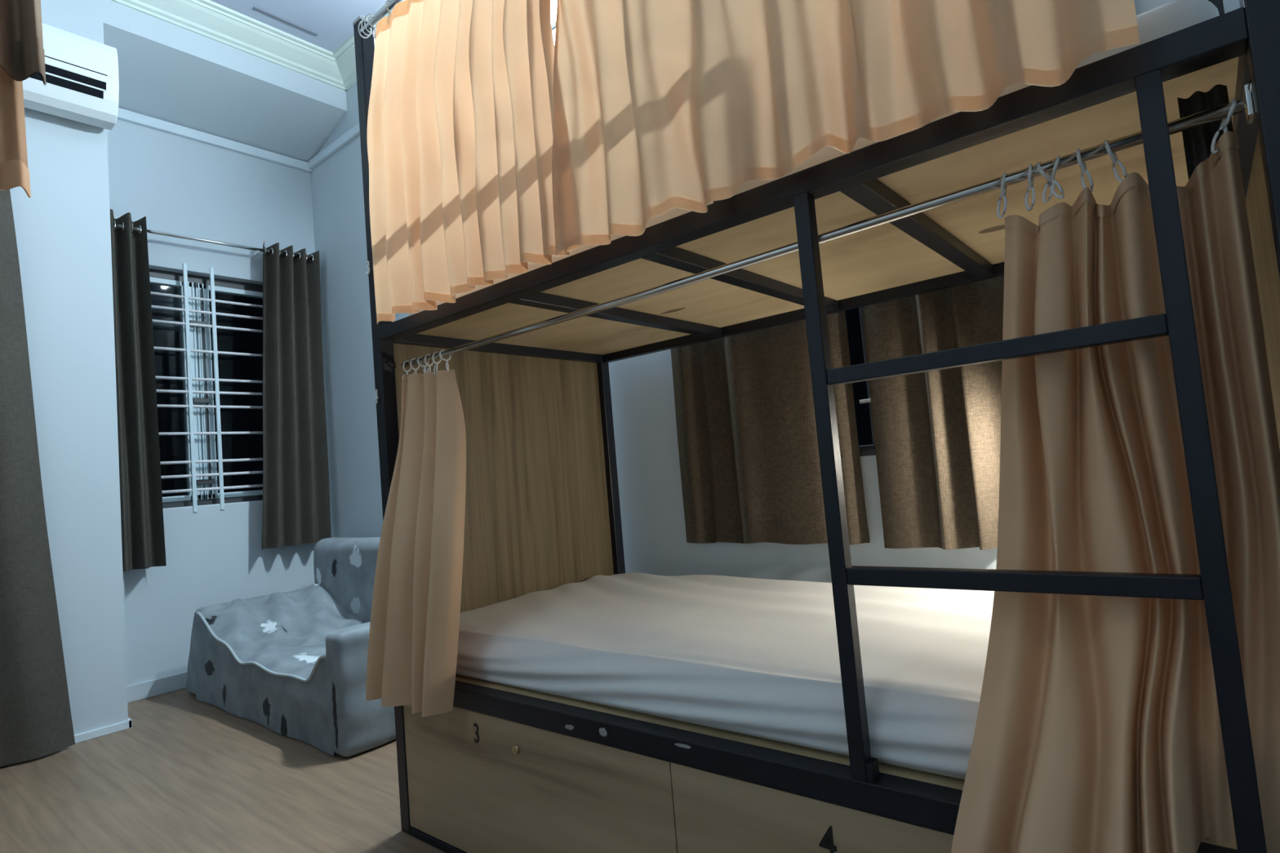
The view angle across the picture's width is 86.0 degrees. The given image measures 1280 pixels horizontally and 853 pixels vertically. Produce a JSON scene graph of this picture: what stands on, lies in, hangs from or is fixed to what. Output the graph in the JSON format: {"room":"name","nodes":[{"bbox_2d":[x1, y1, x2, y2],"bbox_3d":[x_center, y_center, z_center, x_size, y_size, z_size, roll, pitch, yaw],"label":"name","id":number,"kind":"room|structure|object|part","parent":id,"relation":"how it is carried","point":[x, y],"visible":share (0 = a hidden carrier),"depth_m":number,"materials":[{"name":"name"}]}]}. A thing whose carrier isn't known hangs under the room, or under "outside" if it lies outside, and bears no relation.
{"room":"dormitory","nodes":[
{"label":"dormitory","id":0,"kind":"room"},
{"bbox_2d":[9,0,128,735],"bbox_3d":[-3.668,-0.386,2.257,0.520,3.630,3.045,-8,-5,39],"label":"wall","id":1,"kind":"structure","parent":0,"point":[63,231],"depth_m":3.13,"materials":[{"name":"paint"}]},
{"bbox_2d":[22,22,119,129],"bbox_3d":[-2.780,-1.604,2.960,0.205,0.363,0.830,-8,-5,39],"label":"air conditioner","id":2,"kind":"object","parent":1,"relation":"attached to","point":[82,80],"visible":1,"depth_m":3.11,"materials":[{"name":"white plastic"}]},
{"bbox_2d":[74,717,132,743],"bbox_3d":[-3.510,1.401,2.146,0.532,0.035,3.057,-8,-5,39],"label":"baseboard","id":3,"kind":"structure","parent":1,"relation":"attached to","point":[82,737],"depth_m":3.08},
{"bbox_2d":[111,0,346,90],"bbox_3d":[-3.161,-2.172,2.633,0.155,0.115,4.285,-8,-5,39],"label":"trim","id":4,"kind":"structure","parent":1,"relation":"attached to","point":[209,19],"depth_m":3.81,"materials":[{"name":"paint"}]},
{"bbox_3d":[-3.280,-1.255,2.374,0.109,0.048,1.725,-8,-5,39],"label":"curtain rod","id":5,"kind":"object","parent":1,"relation":"attached to","visible":0},
{"bbox_2d":[0,189,75,766],"bbox_3d":[-3.072,0.072,2.349,0.061,2.608,1.741,-8,-5,39],"label":"door curtain","id":6,"kind":"object","parent":5,"relation":"hanging from","point":[36,722],"visible":0.98,"depth_m":2.88,"materials":[{"name":"grey fabric"}]},
{"bbox_2d":[106,107,317,685],"bbox_3d":[-2.669,-0.359,4.016,0.225,3.630,1.540,-8,-5,39],"label":"wall","id":7,"kind":"structure","parent":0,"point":[181,185],"depth_m":4.02,"materials":[{"name":"paint"}]},
{"bbox_2d":[127,671,186,702],"bbox_3d":[-2.349,1.394,3.965,0.014,0.085,1.228,-8,-5,39],"label":"baseboard","id":8,"kind":"structure","parent":7,"relation":"attached to","point":[148,689],"depth_m":3.67,"materials":[{"name":"paint"}]},
{"bbox_2d":[149,262,262,512],"bbox_3d":[-2.566,-0.211,4.146,0.228,1.465,1.000,-8,-5,39],"label":"window","id":9,"kind":"structure","parent":7,"relation":"attached to","point":[207,332],"depth_m":4.06,"materials":[{"name":"grey metal"}]},
{"bbox_3d":[-2.712,-0.212,3.940,0.004,1.245,0.246,-8,-5,39],"label":"pane","id":10,"kind":"part","parent":9,"relation":"part of","materials":[{"name":"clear glass"}]},
{"bbox_3d":[-2.707,-0.212,3.936,0.056,1.285,0.306,-8,-5,39],"label":"sash","id":11,"kind":"part","parent":9,"relation":"part of","materials":[{"name":"paint"}]},
{"bbox_3d":[-2.511,0.490,4.105,0.218,0.056,1.000,-8,-5,39],"label":"sill","id":12,"kind":"part","parent":9,"relation":"part of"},
{"bbox_3d":[-2.447,-0.214,4.252,0.056,1.285,0.496,-8,-5,39],"label":"sash","id":13,"kind":"part","parent":9,"relation":"part of","materials":[{"name":"paint"}]},
{"bbox_3d":[-2.452,-0.213,4.255,0.004,1.245,0.436,-8,-5,39],"label":"pane","id":14,"kind":"part","parent":9,"relation":"part of","materials":[{"name":"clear glass"}]},
{"bbox_2d":[113,223,312,260],"bbox_3d":[-2.524,-1.080,4.087,0.108,0.040,1.190,-8,-5,39],"label":"curtain rod","id":15,"kind":"object","parent":7,"relation":"attached to","point":[120,226],"visible":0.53,"depth_m":4.01,"materials":[{"name":"silver metal"}]},
{"bbox_2d":[110,208,166,571],"bbox_3d":[-2.715,-0.199,3.641,0.104,1.902,0.262,-8,-5,39],"label":"window curtain","id":16,"kind":"object","parent":15,"relation":"hanging from","point":[143,538],"visible":0.66,"depth_m":3.67,"materials":[{"name":"grey fabric"}]},
{"bbox_2d":[262,241,331,549],"bbox_3d":[-2.191,-0.205,4.277,0.122,1.877,0.431,-8,-5,39],"label":"window curtain","id":17,"kind":"object","parent":15,"relation":"hanging from","point":[296,511],"visible":0.99,"depth_m":4.30,"materials":[{"name":"grey fabric"}]},
{"bbox_2d":[0,688,445,852],"bbox_3d":[-1.149,1.199,0.998,6.050,0.100,4.685,-8,-5,39],"label":"floor","id":18,"kind":"structure","parent":0,"point":[189,775],"depth_m":2.37,"materials":[{"name":"laminate"}]},
{"bbox_2d":[185,537,395,757],"bbox_3d":[-1.527,0.960,3.441,1.766,0.738,0.840,-8,-5,39],"label":"sofa","id":19,"kind":"object","parent":18,"relation":"on","point":[293,664],"visible":0.65,"depth_m":3.25,"materials":[{"name":"grey fabric"}]},
{"bbox_3d":[-2.111,1.177,3.876,0.274,0.459,0.751,-8,-5,39],"label":"arm","id":20,"kind":"part","parent":19,"relation":"part of"},
{"bbox_3d":[-1.506,0.967,3.367,1.455,0.237,0.707,-8,-5,39],"label":"seat","id":21,"kind":"part","parent":19,"relation":"part of","materials":[{"name":"grey fabric"}]},
{"bbox_3d":[-1.334,0.864,3.691,1.510,0.547,0.208,-8,-5,39],"label":"backrest","id":22,"kind":"part","parent":19,"relation":"part of","materials":[{"name":"grey fabric"}]},
{"bbox_3d":[-0.909,1.015,2.907,0.155,0.459,0.799,-8,-5,39],"label":"arm","id":23,"kind":"part","parent":19,"relation":"part of"},
{"bbox_2d":[352,0,1279,852],"bbox_3d":[0.309,-0.155,1.810,2.050,2.452,1.040,-8,-5,39],"label":"bunk bed","id":24,"kind":"object","parent":18,"relation":"on","point":[510,769],"visible":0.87,"depth_m":1.38,"materials":[{"name":"black paint"}]},
{"bbox_3d":[-0.105,-1.320,1.498,1.955,0.017,0.017,-8,-5,39],"label":"curtain rod","id":25,"kind":"part","parent":24,"relation":"part of","materials":[{"name":"silver metal"}]},
{"bbox_3d":[-0.763,-0.043,2.071,0.045,2.440,0.045,-8,-5,39],"label":"post","id":26,"kind":"part","parent":24,"relation":"part of","materials":[{"name":"black paint"}]},
{"bbox_2d":[365,349,466,717],"bbox_3d":[-0.609,0.262,1.899,0.389,0.962,0.206,-8,-5,39],"label":"curtain","id":27,"kind":"object","parent":24,"relation":"hanging from","point":[415,624],"visible":0.98,"depth_m":1.84,"materials":[{"name":"beige fabric"}]},
{"bbox_3d":[0.101,1.056,1.357,1.955,0.022,0.030,-8,-5,39],"label":"floor rail","id":28,"kind":"part","parent":24,"relation":"part of","materials":[{"name":"black metal"}]},
{"bbox_2d":[367,0,582,324],"bbox_3d":[-0.470,-0.803,1.758,0.842,0.963,0.103,-8,-5,39],"label":"curtain","id":29,"kind":"object","parent":24,"relation":"hanging from","point":[460,117],"visible":0.99,"depth_m":1.72,"materials":[{"name":"beige fabric"}]},
{"bbox_3d":[-0.470,-0.279,2.460,0.043,0.040,0.930,-8,-5,39],"label":"rail","id":30,"kind":"part","parent":24,"relation":"part of","materials":[{"name":"black metal"}]},
{"bbox_3d":[-0.436,0.233,2.435,0.012,0.987,0.930,-8,-5,39],"label":"panel","id":31,"kind":"part","parent":24,"relation":"part of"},
{"bbox_3d":[-0.302,0.910,1.685,0.994,0.373,0.018,-8,-5,39],"label":"drawer","id":32,"kind":"part","parent":24,"relation":"part of","materials":[{"name":"brown wood"}]},
{"bbox_3d":[-0.143,-0.047,2.824,0.045,2.440,0.045,-8,-5,39],"label":"post","id":33,"kind":"part","parent":24,"relation":"part of","materials":[{"name":"black metal"}]},
{"bbox_2d":[455,573,994,779],"bbox_3d":[0.370,0.544,1.768,1.997,0.151,0.933,-8,-5,39],"label":"mattress","id":34,"kind":"object","parent":24,"relation":"on","point":[750,656],"visible":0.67,"depth_m":1.51,"materials":[{"name":"white fabric"}]},
{"bbox_3d":[0.608,-0.385,2.210,1.955,0.040,0.035,-8,-5,39],"label":"rail","id":35,"kind":"part","parent":24,"relation":"part of","materials":[{"name":"black metal"}]},
{"bbox_3d":[0.466,0.805,1.053,1.000,0.373,0.018,-8,-5,39],"label":"drawer","id":36,"kind":"part","parent":24,"relation":"part of","materials":[{"name":"brown wood"}]},
{"bbox_2d":[407,0,1219,315],"bbox_3d":[0.293,-0.449,1.838,1.925,0.086,0.890,-8,-5,39],"label":"mattress","id":37,"kind":"object","parent":24,"relation":"on","point":[1171,17],"visible":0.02,"depth_m":0.96,"materials":[{"name":"white fabric"}]},
{"bbox_3d":[-0.013,-0.380,1.454,1.955,0.040,0.048,-8,-5,39],"label":"rail","id":38,"kind":"part","parent":24,"relation":"part of","materials":[{"name":"black metal"}]},
{"bbox_3d":[0.022,-0.298,1.488,1.940,0.037,0.017,-8,-5,39],"label":"curtain rod","id":39,"kind":"part","parent":24,"relation":"part of","materials":[{"name":"silver metal"}]},
{"bbox_3d":[0.326,0.089,1.167,0.027,0.991,0.029,-8,-5,39],"label":"ladder rail","id":40,"kind":"part","parent":24,"relation":"part of","materials":[{"name":"black metal"}]},
{"bbox_3d":[0.072,0.645,1.390,1.955,0.048,0.048,-8,-5,39],"label":"rail","id":41,"kind":"part","parent":24,"relation":"part of","materials":[{"name":"black paint"}]},
{"bbox_2d":[551,0,1139,255],"bbox_3d":[0.197,-0.891,1.209,1.015,0.969,0.102,-8,-5,39],"label":"curtain","id":42,"kind":"object","parent":24,"relation":"hanging from","point":[660,106],"visible":1,"depth_m":1.18,"materials":[{"name":"beige fabric"}]},
{"bbox_2d":[951,98,1279,852],"bbox_3d":[0.602,0.123,0.930,0.424,1.044,0.214,-8,-5,39],"label":"curtain","id":43,"kind":"object","parent":24,"relation":"hanging from","point":[1098,729],"visible":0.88,"depth_m":0.93,"materials":[{"name":"beige fabric"}]},
{"bbox_3d":[0.700,0.039,0.859,0.027,0.991,0.029,-8,-5,39],"label":"ladder rail","id":44,"kind":"part","parent":24,"relation":"part of","materials":[{"name":"black metal"}]},
{"bbox_2d":[1177,84,1233,179],"bbox_3d":[0.799,-0.052,0.910,0.054,0.813,0.018,-8,-5,39],"label":"hanging cloth","id":45,"kind":"object","parent":24,"relation":"hanging from","point":[1197,140],"visible":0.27,"depth_m":0.94,"materials":[{"name":"grey fabric"}]},
{"bbox_3d":[1.392,-0.255,1.559,0.045,2.440,0.045,-8,-5,39],"label":"post","id":46,"kind":"part","parent":24,"relation":"part of","materials":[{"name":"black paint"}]},
{"bbox_3d":[1.061,-0.486,1.200,0.043,0.040,0.930,-8,-5,39],"label":"rail","id":47,"kind":"part","parent":24,"relation":"part of","materials":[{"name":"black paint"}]},
{"bbox_3d":[0.773,-0.251,0.806,0.045,2.440,0.045,-8,-5,39],"label":"post","id":48,"kind":"part","parent":24,"relation":"part of","materials":[{"name":"black metal"}]},
{"bbox_3d":[1.112,0.023,1.160,0.012,0.987,0.930,-8,-5,39],"label":"panel","id":49,"kind":"part","parent":24,"relation":"part of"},
{"bbox_3d":[-2.321,0.054,1.528,1.918,2.440,1.215,-8,-5,39],"label":"bunk bed","id":50,"kind":"object","parent":18,"relation":"on","visible":0},
{"bbox_2d":[0,66,31,198],"bbox_3d":[-1.446,-0.836,1.314,0.035,0.703,0.416,-8,-5,39],"label":"curtain","id":51,"kind":"object","parent":50,"relation":"hanging from","point":[14,170],"visible":0.8,"depth_m":1.43,"materials":[{"name":"orange fabric"}]},
{"bbox_2d":[0,0,46,85],"bbox_3d":[-1.440,-0.947,1.258,0.053,0.500,0.539,-8,-5,39],"label":"curtain","id":52,"kind":"object","parent":50,"relation":"hanging from","point":[22,55],"visible":1,"depth_m":1.43,"materials":[{"name":"fabric"}]},
{"bbox_2d":[102,0,346,162],"bbox_3d":[-2.441,-1.999,4.013,0.520,0.405,1.240,-8,-5,39],"label":"beam","id":53,"kind":"structure","parent":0,"point":[168,72],"depth_m":3.92,"materials":[{"name":"paint"}]},
{"bbox_2d":[210,0,386,52],"bbox_3d":[-1.462,-2.535,1.233,6.050,0.150,4.685,-8,-5,39],"label":"ceiling","id":54,"kind":"structure","parent":0,"point":[332,20],"depth_m":3.78,"materials":[{"name":"paint"}]},
{"bbox_2d":[253,6,317,36],"bbox_3d":[-1.967,-2.251,3.823,0.020,0.006,0.340,-8,-5,39],"label":"trim","id":55,"kind":"structure","parent":54,"relation":"attached to","point":[255,7],"depth_m":3.81,"materials":[{"name":"grey"}]},
{"bbox_2d":[311,0,1239,582],"bbox_3d":[0.120,-0.666,2.846,6.050,3.630,0.200,-8,-5,39],"label":"wall","id":56,"kind":"structure","parent":0,"point":[654,535],"depth_m":2.87,"materials":[{"name":"paint"}]},
{"bbox_2d":[308,123,359,168],"bbox_3d":[-0.057,-2.050,2.839,5.625,0.052,0.025,-8,-5,39],"label":"trim","id":57,"kind":"structure","parent":56,"relation":"attached to","point":[353,132],"depth_m":4.38,"materials":[{"name":"white paint"}]},
{"bbox_2d":[333,0,404,90],"bbox_3d":[0.061,-2.440,2.655,5.130,0.115,0.155,-8,-5,39],"label":"trim","id":58,"kind":"structure","parent":56,"relation":"attached to","point":[344,55],"depth_m":4.14,"materials":[{"name":"paint"}]},
{"bbox_2d":[551,4,556,28],"bbox_3d":[-0.349,-1.851,3.048,0.460,0.050,0.072,-8,-5,39],"label":"tube light","id":59,"kind":"object","parent":56,"relation":"attached to","point":[553,9],"visible":0.04,"depth_m":3.06,"materials":[{"name":"white plastic"}]},
{"bbox_2d":[844,306,875,456],"bbox_3d":[0.749,-0.448,2.254,1.220,1.082,0.078,-8,-5,39],"label":"window","id":60,"kind":"structure","parent":56,"relation":"in","point":[854,317],"depth_m":2.28,"materials":[{"name":"grey glass"}]},
{"bbox_3d":[0.748,-0.085,2.231,0.068,0.012,0.018,-8,-5,39],"label":"handle","id":61,"kind":"part","parent":60,"relation":"part of","materials":[{"name":"silver metal"}]},
{"bbox_3d":[0.758,-0.448,2.264,1.220,1.082,0.050,-8,-5,39],"label":"frame","id":62,"kind":"part","parent":60,"relation":"part of","materials":[{"name":"grey metal"}]},
{"bbox_3d":[0.778,0.081,2.201,1.220,0.018,0.028,-8,-5,39],"label":"sill","id":63,"kind":"part","parent":60,"relation":"part of","materials":[{"name":"grey"}]},
{"bbox_3d":[0.649,-1.074,2.251,1.700,0.020,0.043,-8,-5,39],"label":"curtain rod","id":64,"kind":"object","parent":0,"visible":0},
{"bbox_2d":[671,311,870,545],"bbox_3d":[0.391,-0.315,2.450,0.722,1.462,0.039,-8,-5,39],"label":"window curtain","id":65,"kind":"object","parent":64,"relation":"hanging from","point":[748,442],"visible":0.4,"depth_m":2.42,"materials":[{"name":"brown fabric"}]},
{"bbox_2d":[862,275,1004,550],"bbox_3d":[1.008,-0.392,1.943,0.787,1.475,0.064,-8,-5,39],"label":"window curtain","id":66,"kind":"object","parent":64,"relation":"hanging from","point":[937,433],"visible":0.27,"depth_m":2.04,"materials":[{"name":"brown fabric"}]}
]}

